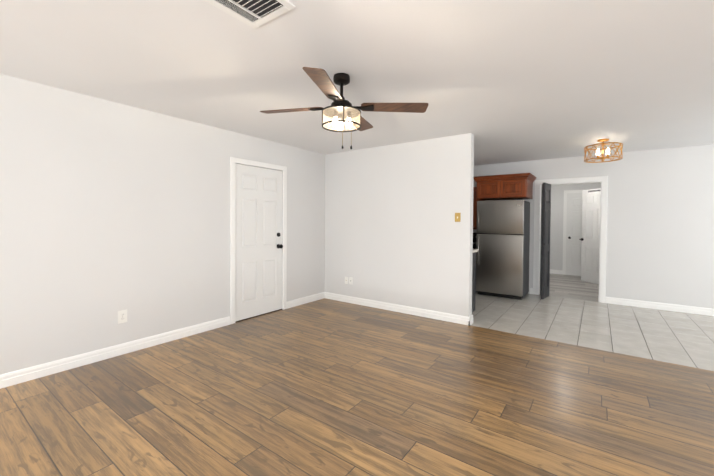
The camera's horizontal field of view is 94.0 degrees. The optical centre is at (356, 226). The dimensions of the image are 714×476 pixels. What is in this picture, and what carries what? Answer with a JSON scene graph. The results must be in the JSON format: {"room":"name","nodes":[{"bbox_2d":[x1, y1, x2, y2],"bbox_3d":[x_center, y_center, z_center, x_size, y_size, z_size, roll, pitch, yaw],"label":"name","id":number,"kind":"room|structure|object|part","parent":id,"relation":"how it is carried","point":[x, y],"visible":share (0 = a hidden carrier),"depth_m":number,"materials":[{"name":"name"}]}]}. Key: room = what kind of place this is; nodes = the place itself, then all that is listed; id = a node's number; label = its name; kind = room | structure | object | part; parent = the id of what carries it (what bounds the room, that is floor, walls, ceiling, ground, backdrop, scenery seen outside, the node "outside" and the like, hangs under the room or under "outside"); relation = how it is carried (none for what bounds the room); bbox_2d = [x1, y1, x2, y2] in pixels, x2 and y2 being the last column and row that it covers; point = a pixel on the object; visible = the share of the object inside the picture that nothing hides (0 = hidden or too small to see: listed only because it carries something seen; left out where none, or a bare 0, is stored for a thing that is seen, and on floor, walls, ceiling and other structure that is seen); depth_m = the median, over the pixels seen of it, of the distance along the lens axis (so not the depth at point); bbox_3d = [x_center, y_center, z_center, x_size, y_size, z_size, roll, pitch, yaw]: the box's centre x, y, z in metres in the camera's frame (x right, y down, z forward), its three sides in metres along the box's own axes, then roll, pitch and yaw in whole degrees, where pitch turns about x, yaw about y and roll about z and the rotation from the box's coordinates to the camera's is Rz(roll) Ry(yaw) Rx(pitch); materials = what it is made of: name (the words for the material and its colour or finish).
{"room":"empty living room","nodes":[
{"label":"empty living room","id":0,"kind":"room"},
{"bbox_2d":[0,74,323,374],"bbox_3d":[-1.721,0.023,4.151,0.140,2.440,9.140,1,1,36],"label":"wall","id":1,"kind":"structure","parent":0,"point":[109,210],"depth_m":3.20,"materials":[{"name":"paint"}]},
{"bbox_2d":[0,316,230,388],"bbox_3d":[-2.930,1.213,2.377,0.016,0.105,4.525,1,1,36],"label":"baseboard","id":2,"kind":"structure","parent":1,"relation":"attached to","point":[34,372],"depth_m":3.11,"materials":[{"name":"white wood"}]},
{"bbox_2d":[118,309,126,323],"bbox_3d":[-2.294,0.885,3.255,0.008,0.125,0.080,1,1,36],"label":"outlet","id":3,"kind":"object","parent":1,"relation":"attached to","point":[122,316],"visible":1,"depth_m":3.25,"materials":[{"name":"white plastic"}]},
{"bbox_2d":[230,157,286,323],"bbox_3d":[-1.353,0.180,4.596,0.091,2.115,0.930,1,1,36],"label":"door frame","id":4,"kind":"structure","parent":1,"relation":"attached to","point":[233,161],"depth_m":4.25,"materials":[{"name":"white wood"}]},
{"bbox_2d":[235,164,282,320],"bbox_3d":[-1.322,0.210,4.574,0.122,2.032,0.792,1,1,36],"label":"entry door","id":5,"kind":"structure","parent":1,"relation":"in","point":[259,246],"depth_m":4.56,"materials":[{"name":"white wood"}]},
{"bbox_2d":[286,292,323,308],"bbox_3d":[-0.809,1.177,5.311,0.016,0.105,0.835,1,1,36],"label":"baseboard","id":6,"kind":"structure","parent":1,"relation":"attached to","point":[296,302],"depth_m":5.27,"materials":[{"name":"white wood"}]},
{"bbox_2d":[0,298,713,475],"bbox_3d":[0.384,1.341,1.004,7.240,0.060,6.480,1,1,36],"label":"floor","id":7,"kind":"structure","parent":0,"point":[325,387],"depth_m":2.36,"materials":[{"name":"brown wood"}]},
{"bbox_2d":[0,0,713,165],"bbox_3d":[2.059,-1.206,3.254,7.240,0.100,12.140,1,1,36],"label":"ceiling","id":8,"kind":"structure","parent":0,"point":[505,81],"depth_m":2.40,"materials":[{"name":"paint"}]},
{"bbox_2d":[204,0,295,28],"bbox_3d":[-0.556,-1.139,1.692,0.340,0.016,0.340,1,1,36],"label":"ceiling vent","id":9,"kind":"object","parent":8,"relation":"in","point":[254,14],"visible":1,"depth_m":1.75,"materials":[{"name":"white metal"}]},
{"bbox_2d":[260,67,428,148],"bbox_3d":[-0.141,-0.879,2.605,1.196,0.562,1.279,1,1,36],"label":"ceiling fan","id":10,"kind":"object","parent":8,"relation":"hanging from","point":[339,109],"visible":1,"depth_m":2.55,"materials":[{"name":"brown wood"}]},
{"bbox_3d":[-0.120,-0.827,2.577,0.292,0.110,0.292,1,1,36],"label":"lamp shade","id":11,"kind":"part","parent":10,"relation":"part of","materials":[{"name":"beige glass"}]},
{"bbox_2d":[584,139,622,162],"bbox_3d":[3.326,-1.024,4.499,0.424,0.290,0.424,1,1,36],"label":"kitchen ceiling light","id":12,"kind":"object","parent":8,"relation":"attached to","point":[598,152],"visible":1,"depth_m":4.48,"materials":[{"name":"gold metal"}]},
{"bbox_2d":[324,133,475,316],"bbox_3d":[0.484,0.023,4.988,2.435,2.440,0.120,1,1,36],"label":"wall","id":13,"kind":"structure","parent":0,"point":[390,226],"depth_m":4.78,"materials":[{"name":"paint"}]},
{"bbox_2d":[345,277,352,284],"bbox_3d":[-0.138,0.878,5.366,0.160,0.115,0.012,1,1,36],"label":"wall jack","id":14,"kind":"object","parent":13,"relation":"attached to","point":[350,280],"visible":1,"depth_m":5.36,"materials":[{"name":"white plastic"}]},
{"bbox_2d":[324,292,471,325],"bbox_3d":[0.439,1.191,4.951,2.461,0.105,0.016,1,1,36],"label":"baseboard","id":15,"kind":"structure","parent":13,"relation":"attached to","point":[459,319],"depth_m":4.78,"materials":[{"name":"white wood"}]},
{"bbox_2d":[455,213,460,221],"bbox_3d":[1.303,-0.115,4.311,0.075,0.118,0.012,1,1,36],"label":"switch plate","id":16,"kind":"object","parent":13,"relation":"attached to","point":[457,217],"visible":1,"depth_m":4.31,"materials":[{"name":"gold metal"}]},
{"bbox_2d":[539,274,598,301],"bbox_3d":[4.482,1.264,7.098,1.740,0.060,3.120,1,1,36],"label":"floor","id":17,"kind":"structure","parent":0,"point":[569,286],"depth_m":6.63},
{"bbox_2d":[471,292,713,370],"bbox_3d":[3.062,1.296,4.707,7.240,0.060,2.660,1,1,36],"label":"floor","id":18,"kind":"structure","parent":0,"point":[681,338],"depth_m":4.25,"materials":[{"name":"grey tile"}]},
{"bbox_2d":[472,249,477,311],"bbox_3d":[0.674,0.738,5.350,2.300,1.000,0.646,1,1,36],"label":"lower cabinet","id":19,"kind":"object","parent":18,"relation":"on","point":[474,278],"depth_m":4.84,"materials":[{"name":"grey"}]},
{"bbox_2d":[473,233,477,291],"bbox_3d":[1.994,0.677,6.508,0.760,1.100,0.680,1,1,36],"label":"stove","id":20,"kind":"object","parent":18,"relation":"on","point":[474,240],"visible":0.02,"depth_m":6.57,"materials":[{"name":"black metal"}]},
{"bbox_2d":[476,199,529,299],"bbox_3d":[2.632,0.389,6.001,0.760,1.702,0.747,1,1,36],"label":"refrigerator","id":21,"kind":"object","parent":18,"relation":"on","point":[502,247],"visible":0.98,"depth_m":5.74,"materials":[{"name":"grey metal"}]},
{"bbox_2d":[476,144,713,308],"bbox_3d":[3.818,0.033,5.712,6.990,2.440,0.120,1,1,36],"label":"wall","id":22,"kind":"structure","parent":0,"point":[660,244],"depth_m":5.13,"materials":[{"name":"paint"}]},
{"bbox_2d":[473,187,484,228],"bbox_3d":[2.237,-0.347,6.541,0.448,0.810,0.340,1,1,36],"label":"upper cabinet","id":23,"kind":"object","parent":22,"relation":"attached to","point":[475,200],"visible":0.06,"depth_m":6.31,"materials":[{"name":"brown wood"}]},
{"bbox_2d":[474,173,535,199],"bbox_3d":[2.655,-0.690,5.999,0.939,0.390,0.723,1,1,36],"label":"upper cabinet","id":24,"kind":"object","parent":22,"relation":"attached to","point":[507,187],"visible":0.92,"depth_m":5.75,"materials":[{"name":"brown wood"}]},
{"bbox_2d":[540,183,550,298],"bbox_3d":[3.244,0.250,5.769,0.149,1.972,0.385,1,1,36],"label":"bifold door","id":25,"kind":"structure","parent":22,"relation":"in","point":[545,238],"depth_m":5.72,"materials":[{"name":"grey paint"}]},
{"bbox_2d":[550,269,561,274],"bbox_3d":[4.949,1.160,8.526,0.540,0.105,0.016,1,1,36],"label":"baseboard","id":26,"kind":"structure","parent":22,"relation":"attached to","point":[551,271],"depth_m":8.44,"materials":[{"name":"white wood"}]},
{"bbox_2d":[533,176,607,302],"bbox_3d":[3.691,0.211,5.806,1.060,2.080,0.152,1,1,36],"label":"trim","id":27,"kind":"structure","parent":22,"relation":"attached to","point":[603,180],"depth_m":5.62,"materials":[{"name":"white wood"}]},
{"bbox_2d":[566,193,581,275],"bbox_3d":[5.505,0.203,8.041,0.760,2.030,0.128,1,1,36],"label":"hall door","id":28,"kind":"structure","parent":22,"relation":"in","point":[574,233],"depth_m":8.20,"materials":[{"name":"white wood"}]},
{"bbox_2d":[562,189,590,274],"bbox_3d":[5.539,0.169,8.087,0.900,2.110,0.016,1,1,36],"label":"door frame","id":29,"kind":"structure","parent":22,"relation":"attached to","point":[564,226],"depth_m":8.32,"materials":[{"name":"white wood"}]},
{"bbox_2d":[579,188,600,283],"bbox_3d":[5.115,0.216,7.160,0.559,2.030,0.626,1,1,36],"label":"hall door","id":30,"kind":"structure","parent":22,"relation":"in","point":[590,239],"depth_m":7.26,"materials":[{"name":"white wood"}]},
{"bbox_2d":[605,297,713,315],"bbox_3d":[5.323,1.231,4.554,3.078,0.105,0.016,1,1,36],"label":"baseboard","id":31,"kind":"structure","parent":22,"relation":"attached to","point":[611,300],"depth_m":5.05,"materials":[{"name":"white wood"}]}
]}

